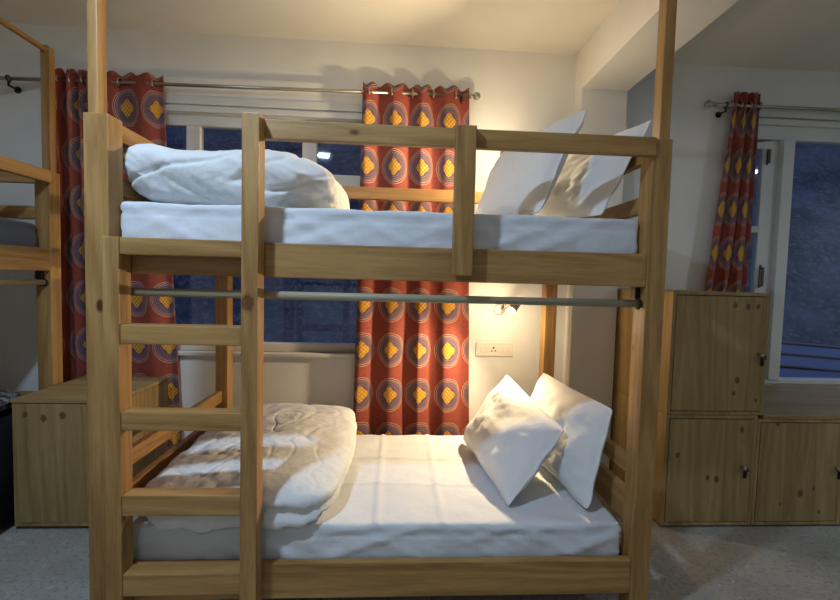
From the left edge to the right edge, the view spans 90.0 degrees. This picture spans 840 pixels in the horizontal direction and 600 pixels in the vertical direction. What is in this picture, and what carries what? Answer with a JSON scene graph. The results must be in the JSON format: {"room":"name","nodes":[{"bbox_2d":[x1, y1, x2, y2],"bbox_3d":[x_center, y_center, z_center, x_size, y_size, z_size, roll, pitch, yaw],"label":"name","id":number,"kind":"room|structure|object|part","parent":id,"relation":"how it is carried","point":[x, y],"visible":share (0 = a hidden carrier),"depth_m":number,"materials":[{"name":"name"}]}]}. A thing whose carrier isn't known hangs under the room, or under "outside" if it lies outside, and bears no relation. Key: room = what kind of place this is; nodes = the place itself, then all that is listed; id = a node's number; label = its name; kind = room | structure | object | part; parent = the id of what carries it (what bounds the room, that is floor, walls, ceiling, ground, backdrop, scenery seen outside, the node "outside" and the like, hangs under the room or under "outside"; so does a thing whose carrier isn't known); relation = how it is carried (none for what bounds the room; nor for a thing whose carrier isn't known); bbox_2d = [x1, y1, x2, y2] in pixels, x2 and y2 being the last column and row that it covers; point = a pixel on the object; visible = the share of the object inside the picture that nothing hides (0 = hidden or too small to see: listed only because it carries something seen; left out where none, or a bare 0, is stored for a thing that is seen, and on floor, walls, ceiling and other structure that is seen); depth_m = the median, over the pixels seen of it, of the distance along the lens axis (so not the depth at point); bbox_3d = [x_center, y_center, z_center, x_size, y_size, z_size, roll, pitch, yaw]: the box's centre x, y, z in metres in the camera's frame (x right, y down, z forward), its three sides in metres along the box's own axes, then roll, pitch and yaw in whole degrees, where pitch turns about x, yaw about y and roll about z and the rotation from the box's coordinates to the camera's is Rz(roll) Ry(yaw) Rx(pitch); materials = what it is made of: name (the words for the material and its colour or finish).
{"room":"hostel dormitory room","nodes":[
{"label":"hostel dormitory room","id":0,"kind":"room"},
{"bbox_2d":[0,23,839,438],"bbox_3d":[0.971,-0.214,2.924,8.950,2.785,0.230,1,3,-3],"label":"wall","id":1,"kind":"structure","parent":0,"point":[519,91],"depth_m":2.73,"materials":[{"name":"paint"}]},
{"bbox_2d":[0,75,480,103],"bbox_3d":[-1.365,-1.294,2.583,3.499,0.118,0.089,1,3,-3],"label":"curtain rod","id":2,"kind":"object","parent":1,"relation":"attached to","point":[476,96],"visible":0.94,"depth_m":2.57,"materials":[{"name":"silver metal"}]},
{"bbox_2d":[55,68,182,449],"bbox_3d":[-1.870,-0.155,2.592,0.796,2.452,0.085,1,3,-3],"label":"curtain","id":3,"kind":"object","parent":2,"relation":"hanging from","point":[140,106],"visible":0.32,"depth_m":2.56,"materials":[{"name":"fabric"}]},
{"bbox_2d":[353,82,468,435],"bbox_3d":[-0.026,-0.119,2.695,0.780,2.467,0.058,1,3,-3],"label":"curtain","id":4,"kind":"object","parent":2,"relation":"hanging from","point":[411,374],"visible":0.7,"depth_m":2.70,"materials":[{"name":"fabric"}]},
{"bbox_2d":[164,95,361,357],"bbox_3d":[-1.071,-0.452,2.707,1.820,1.625,0.120,1,3,-3],"label":"window","id":5,"kind":"structure","parent":1,"relation":"in","point":[195,125],"depth_m":2.66,"materials":[{"name":"paint"}]},
{"bbox_3d":[-1.049,-1.212,2.636,1.780,0.100,0.025,1,3,-3],"label":"head trim","id":6,"kind":"part","parent":5,"relation":"part of","materials":[{"name":"paint"}]},
{"bbox_3d":[-1.090,0.348,2.719,1.820,0.025,0.065,1,3,-3],"label":"sill","id":7,"kind":"part","parent":5,"relation":"part of","materials":[{"name":"paint"}]},
{"bbox_2d":[476,342,512,356],"bbox_3d":[0.496,0.329,2.805,0.246,0.092,0.013,1,3,-3],"label":"switch plate","id":8,"kind":"object","parent":1,"relation":"attached to","point":[482,348],"visible":1,"depth_m":2.80,"materials":[{"name":"beige plastic"}]},
{"bbox_2d":[494,304,519,315],"bbox_3d":[0.552,0.048,2.634,0.084,0.128,0.336,1,3,-6],"label":"reading lamp","id":9,"kind":"object","parent":1,"relation":"attached to","point":[499,309],"visible":0.67,"depth_m":2.77,"materials":[{"name":"silver metal"}]},
{"bbox_2d":[704,100,839,117],"bbox_3d":[3.337,-1.248,2.869,2.928,0.099,0.089,1,3,-3],"label":"curtain rod","id":10,"kind":"object","parent":1,"relation":"attached to","point":[709,103],"visible":1,"depth_m":2.79,"materials":[{"name":"silver metal"}]},
{"bbox_2d":[705,91,762,291],"bbox_3d":[2.048,-0.414,2.824,0.390,1.931,0.069,1,3,-3],"label":"curtain","id":11,"kind":"object","parent":10,"relation":"hanging from","point":[730,247],"visible":0.72,"depth_m":2.81,"materials":[{"name":"fabric"}]},
{"bbox_2d":[750,108,839,384],"bbox_3d":[3.300,-0.336,2.971,2.400,1.885,0.095,1,3,-3],"label":"window","id":12,"kind":"structure","parent":1,"relation":"in","point":[777,139],"depth_m":2.89,"materials":[{"name":"paint"}]},
{"bbox_3d":[2.292,-0.270,2.928,0.175,1.635,0.040,1,3,-3],"label":"casement sash","id":13,"kind":"part","parent":12,"relation":"part of","materials":[{"name":"paint"}]},
{"bbox_3d":[2.357,-0.164,2.900,0.018,0.160,0.033,1,3,-3],"label":"sash handle","id":14,"kind":"part","parent":12,"relation":"part of","materials":[{"name":"grey metal"}]},
{"bbox_3d":[3.325,-1.218,2.897,2.400,0.115,0.035,1,3,-3],"label":"head trim","id":15,"kind":"part","parent":12,"relation":"part of","materials":[{"name":"paint"}]},
{"bbox_2d":[0,0,839,71],"bbox_3d":[1.147,-1.532,0.279,9.350,0.120,5.390,1,3,-3],"label":"ceiling","id":16,"kind":"structure","parent":0,"point":[773,34],"depth_m":2.44,"materials":[{"name":"paint"}]},
{"bbox_2d":[575,0,738,94],"bbox_3d":[1.299,-1.338,0.302,0.295,0.260,5.000,1,3,-3],"label":"beam","id":17,"kind":"structure","parent":16,"relation":"attached to","point":[622,51],"depth_m":2.22,"materials":[{"name":"paint"}]},
{"bbox_2d":[0,489,839,599],"bbox_3d":[1.072,1.359,0.424,9.350,0.100,5.390,1,3,-3],"label":"floor","id":18,"kind":"structure","parent":0,"point":[688,562],"depth_m":1.94,"materials":[{"name":"carpet"}]},
{"bbox_2d":[0,17,62,394],"bbox_3d":[-2.477,-0.087,1.321,1.150,2.513,2.060,1,3,-3],"label":"bunk bed","id":19,"kind":"object","parent":18,"relation":"on","point":[45,259],"visible":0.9,"depth_m":2.29,"materials":[{"name":"brown wood"}]},
{"bbox_3d":[-2.550,-0.682,2.279,0.922,0.064,0.030,1,3,-3],"label":"rail","id":20,"kind":"part","parent":19,"relation":"part of","materials":[{"name":"brown wood"}]},
{"bbox_3d":[-2.555,-0.490,2.289,0.922,0.065,0.030,1,3,-3],"label":"rail","id":21,"kind":"part","parent":19,"relation":"part of","materials":[{"name":"brown wood"}]},
{"bbox_2d":[0,218,37,247],"bbox_3d":[-2.467,-0.305,1.316,0.927,0.162,1.883,1,3,-3],"label":"mattress","id":22,"kind":"object","parent":19,"relation":"on","point":[12,232],"visible":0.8,"depth_m":2.15,"materials":[{"name":"grey fabric"}]},
{"bbox_3d":[-2.004,-0.049,1.358,0.029,0.029,1.890,1,3,-3],"label":"privacy rod","id":23,"kind":"part","parent":19,"relation":"part of","materials":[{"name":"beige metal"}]},
{"bbox_3d":[-1.975,-1.303,1.285,0.028,0.028,2.060,1,3,-3],"label":"net rod","id":24,"kind":"part","parent":19,"relation":"part of","materials":[{"name":"brown wood"}]},
{"bbox_3d":[-2.582,0.538,2.340,0.922,0.067,0.030,1,3,-3],"label":"rail","id":25,"kind":"part","parent":19,"relation":"part of","materials":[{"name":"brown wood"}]},
{"bbox_3d":[-1.988,-0.172,1.347,0.030,0.121,1.908,1,3,-3],"label":"rail","id":26,"kind":"part","parent":19,"relation":"part of","materials":[{"name":"brown wood"}]},
{"bbox_3d":[-1.974,-0.631,1.586,0.030,0.066,1.394,1,3,-3],"label":"guard rail","id":27,"kind":"part","parent":19,"relation":"part of","materials":[{"name":"brown wood"}]},
{"bbox_3d":[-2.073,0.212,2.355,0.080,1.832,0.072,1,3,-3],"label":"post","id":28,"kind":"part","parent":19,"relation":"part of","materials":[{"name":"brown wood"}]},
{"bbox_2d":[10,376,168,526],"bbox_3d":[-1.777,0.807,2.324,0.491,0.662,0.496,1,3,-3],"label":"cabinet","id":29,"kind":"object","parent":18,"relation":"on","point":[50,436],"visible":0.45,"depth_m":2.08,"materials":[{"name":"brown wood"}]},
{"bbox_3d":[-1.764,0.809,2.090,0.443,0.598,0.018,1,3,-3],"label":"panel","id":30,"kind":"part","parent":29,"relation":"part of","materials":[{"name":"brown wood"}]},
{"bbox_3d":[-1.768,0.486,2.308,0.491,0.018,0.496,1,3,-3],"label":"lid","id":31,"kind":"part","parent":29,"relation":"part of","materials":[{"name":"brown wood"}]},
{"bbox_2d":[83,0,676,599],"bbox_3d":[-0.149,-0.061,2.004,2.060,2.513,1.150,1,3,-3],"label":"bunk bed","id":32,"kind":"object","parent":18,"relation":"on","point":[115,495],"visible":0.81,"depth_m":1.49,"materials":[{"name":"brown wood"}]},
{"bbox_3d":[-1.121,0.280,1.501,0.080,1.832,0.080,1,3,-3],"label":"post","id":33,"kind":"part","parent":32,"relation":"part of","materials":[{"name":"brown wood"}]},
{"bbox_3d":[-1.130,-0.436,1.966,0.030,0.065,0.922,1,3,-3],"label":"rail","id":34,"kind":"part","parent":32,"relation":"part of","materials":[{"name":"brown wood"}]},
{"bbox_3d":[-1.125,-0.628,1.956,0.030,0.064,0.922,1,3,-3],"label":"rail","id":35,"kind":"part","parent":32,"relation":"part of","materials":[{"name":"brown wood"}]},
{"bbox_3d":[-1.161,0.759,2.026,0.030,0.130,0.922,1,3,-3],"label":"rail","id":36,"kind":"part","parent":32,"relation":"part of","materials":[{"name":"brown wood"}]},
{"bbox_3d":[-1.157,0.591,2.018,0.030,0.067,0.922,1,3,-3],"label":"rail","id":37,"kind":"part","parent":32,"relation":"part of","materials":[{"name":"brown wood"}]},
{"bbox_3d":[-1.166,0.245,2.502,0.070,1.800,0.080,1,3,-3],"label":"post","id":38,"kind":"part","parent":32,"relation":"part of","materials":[{"name":"brown wood"}]},
{"bbox_2d":[133,434,620,559],"bbox_3d":[-0.170,0.894,2.053,1.892,0.175,0.944,1,3,-3],"label":"mattress","id":39,"kind":"object","parent":32,"relation":"on","point":[400,496],"visible":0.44,"depth_m":1.64,"materials":[{"name":"white fabric"}]},
{"bbox_2d":[144,403,356,533],"bbox_3d":[-0.706,0.714,1.984,0.790,0.231,0.963,1,3,-3],"label":"duvet","id":40,"kind":"object","parent":39,"relation":"on","point":[308,450],"visible":0.74,"depth_m":1.71,"materials":[{"name":"white fabric"}]},
{"bbox_2d":[463,375,563,505],"bbox_3d":[0.427,0.631,2.084,0.296,0.397,0.703,1,3,-14],"label":"pillow","id":41,"kind":"object","parent":39,"relation":"on","point":[511,437],"visible":1,"depth_m":1.92,"materials":[{"name":"white fabric"}]},
{"bbox_2d":[531,373,611,508],"bbox_3d":[0.685,0.631,2.062,0.202,0.406,0.730,1,3,-8],"label":"pillow","id":42,"kind":"object","parent":39,"relation":"on","point":[575,460],"visible":0.77,"depth_m":1.83,"materials":[{"name":"white fabric"}]},
{"bbox_2d":[120,201,637,253],"bbox_3d":[-0.142,-0.278,1.994,1.911,0.161,0.947,1,3,-3],"label":"mattress","id":43,"kind":"object","parent":32,"relation":"on","point":[329,226],"visible":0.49,"depth_m":1.53,"materials":[{"name":"white fabric"}]},
{"bbox_2d":[123,143,349,208],"bbox_3d":[-0.730,-0.509,1.938,0.762,0.281,0.834,1,3,-3],"label":"duvet","id":44,"kind":"object","parent":43,"relation":"on","point":[160,174],"visible":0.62,"depth_m":1.60,"materials":[{"name":"white fabric"}]},
{"bbox_2d":[476,110,586,214],"bbox_3d":[0.477,-0.584,1.988,0.270,0.453,0.698,1,3,-17],"label":"pillow","id":45,"kind":"object","parent":43,"relation":"on","point":[518,183],"visible":0.66,"depth_m":1.78,"materials":[{"name":"white fabric"}]},
{"bbox_2d":[534,120,651,217],"bbox_3d":[0.715,-0.550,2.001,0.226,0.395,0.763,1,3,-16],"label":"pillow","id":46,"kind":"object","parent":43,"relation":"on","point":[584,187],"visible":0.54,"depth_m":1.75,"materials":[{"name":"white fabric"}]},
{"bbox_3d":[-0.147,1.038,1.572,1.908,0.133,0.030,1,3,-3],"label":"rail","id":47,"kind":"part","parent":32,"relation":"part of","materials":[{"name":"brown wood"}]},
{"bbox_3d":[-0.115,-0.008,1.533,1.890,0.029,0.029,1,3,-3],"label":"privacy rod","id":48,"kind":"part","parent":32,"relation":"part of","materials":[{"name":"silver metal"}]},
{"bbox_3d":[-0.117,-0.132,1.513,1.908,0.121,0.030,1,3,-3],"label":"rail","id":49,"kind":"part","parent":32,"relation":"part of","materials":[{"name":"brown wood"}]},
{"bbox_3d":[-0.164,-0.633,2.521,1.940,0.073,0.030,1,3,-3],"label":"guard rail","id":50,"kind":"part","parent":32,"relation":"part of","materials":[{"name":"brown wood"}]},
{"bbox_3d":[0.157,-0.571,1.489,1.394,0.066,0.030,1,3,-3],"label":"guard rail","id":51,"kind":"part","parent":32,"relation":"part of","materials":[{"name":"brown wood"}]},
{"bbox_3d":[0.153,-0.344,1.469,0.072,0.517,0.032,1,3,-3],"label":"guard post","id":52,"kind":"part","parent":32,"relation":"part of","materials":[{"name":"brown wood"}]},
{"bbox_3d":[0.791,0.290,2.610,0.070,1.800,0.080,1,3,-3],"label":"post","id":53,"kind":"part","parent":32,"relation":"part of","materials":[{"name":"brown wood"}]},
{"bbox_3d":[0.815,0.805,2.135,0.030,0.130,0.922,1,3,-3],"label":"rail","id":54,"kind":"part","parent":32,"relation":"part of","materials":[{"name":"brown wood"}]},
{"bbox_3d":[0.846,-0.390,2.075,0.030,0.065,0.922,1,3,-3],"label":"rail","id":55,"kind":"part","parent":32,"relation":"part of","materials":[{"name":"brown wood"}]},
{"bbox_3d":[0.819,0.637,2.127,0.030,0.067,0.922,1,3,-3],"label":"rail","id":56,"kind":"part","parent":32,"relation":"part of","materials":[{"name":"brown wood"}]},
{"bbox_3d":[0.851,-0.582,2.066,0.030,0.064,0.922,1,3,-3],"label":"rail","id":57,"kind":"part","parent":32,"relation":"part of","materials":[{"name":"brown wood"}]},
{"bbox_3d":[0.859,0.326,1.611,0.072,1.832,0.080,1,3,-3],"label":"post","id":58,"kind":"part","parent":32,"relation":"part of","materials":[{"name":"brown wood"}]},
{"bbox_3d":[2.311,1.225,2.617,2.040,0.012,0.555,1,3,-3],"label":"baseboard","id":59,"kind":"structure","parent":18,"relation":"on","visible":0},
{"bbox_2d":[609,387,757,525],"bbox_3d":[1.534,0.900,2.549,0.505,0.604,0.654,1,3,-3],"label":"storage cabinet","id":60,"kind":"object","parent":59,"relation":"on","point":[704,464],"visible":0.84,"depth_m":2.25,"materials":[{"name":"brown wood"}]},
{"bbox_2d":[613,288,770,414],"bbox_3d":[1.565,0.271,2.498,0.532,0.654,0.614,1,3,-3],"label":"storage cabinet","id":61,"kind":"object","parent":60,"relation":"on","point":[714,348],"visible":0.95,"depth_m":2.22,"materials":[{"name":"brown wood"}]},
{"bbox_3d":[1.579,0.285,2.228,0.490,0.610,0.018,1,3,-3],"label":"door","id":62,"kind":"part","parent":61,"relation":"part of","materials":[{"name":"brown wood"}]},
{"bbox_3d":[1.550,0.915,2.259,0.463,0.560,0.018,1,3,-3],"label":"door","id":63,"kind":"part","parent":60,"relation":"part of","materials":[{"name":"brown wood"}]},
{"bbox_2d":[750,417,839,524],"bbox_3d":[2.041,0.921,2.577,0.508,0.586,0.654,1,3,-3],"label":"storage cabinet","id":64,"kind":"object","parent":59,"relation":"on","point":[796,479],"visible":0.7,"depth_m":2.28,"materials":[{"name":"brown wood"}]},
{"bbox_2d":[757,385,839,418],"bbox_3d":[2.633,0.628,2.623,1.625,0.020,0.661,1,3,-3],"label":"bench","id":65,"kind":"object","parent":64,"relation":"on","point":[779,402],"visible":0.5,"depth_m":2.52,"materials":[{"name":"brown wood"}]},
{"bbox_2d":[563,89,626,468],"bbox_3d":[1.132,-0.073,2.792,0.295,2.525,0.145,1,3,-3],"label":"wall pillar","id":66,"kind":"structure","parent":0,"point":[589,340],"depth_m":2.73,"materials":[{"name":"paint"}]},
{"label":"outside","id":67,"kind":"structure","parent":0,"visible":0},
{"bbox_2d":[166,127,839,345],"bbox_3d":[3.527,-2.158,9.605,36.000,9.208,9.000,1,3,-3],"label":"hillside","id":68,"kind":"structure","parent":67,"point":[811,315],"depth_m":8.57,"materials":[{"name":"blue"}]},
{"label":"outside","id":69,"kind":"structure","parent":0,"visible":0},
{"bbox_3d":[3.649,2.477,5.439,36.000,0.300,3.800,1,3,-3],"label":"ground","id":70,"kind":"structure","parent":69,"visible":0},
{"bbox_2d":[779,341,839,377],"bbox_3d":[4.723,1.428,4.572,4.792,2.038,1.687,1,3,-3],"label":"roof","id":71,"kind":"structure","parent":70,"relation":"on","point":[797,359],"depth_m":4.75,"materials":[{"name":"blue"}]},
{"bbox_3d":[-2.498,0.876,1.374,0.926,0.160,1.883,1,3,-3],"label":"mattress","id":72,"kind":"object","parent":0,"visible":0},
{"bbox_2d":[0,408,13,525],"bbox_3d":[-2.477,0.850,1.575,0.973,0.495,1.420,1,3,-3],"label":"bedspread","id":73,"kind":"object","parent":72,"relation":"on","point":[6,432],"visible":0.25,"depth_m":2.06,"materials":[{"name":"black fabric"}]},
{"bbox_2d":[0,390,23,411],"bbox_3d":[-2.476,0.531,1.759,0.882,0.109,1.027,1,3,-3],"label":"blanket","id":74,"kind":"object","parent":73,"relation":"on","point":[5,396],"visible":0.66,"depth_m":2.13,"materials":[{"name":"grey fabric"}]}
]}

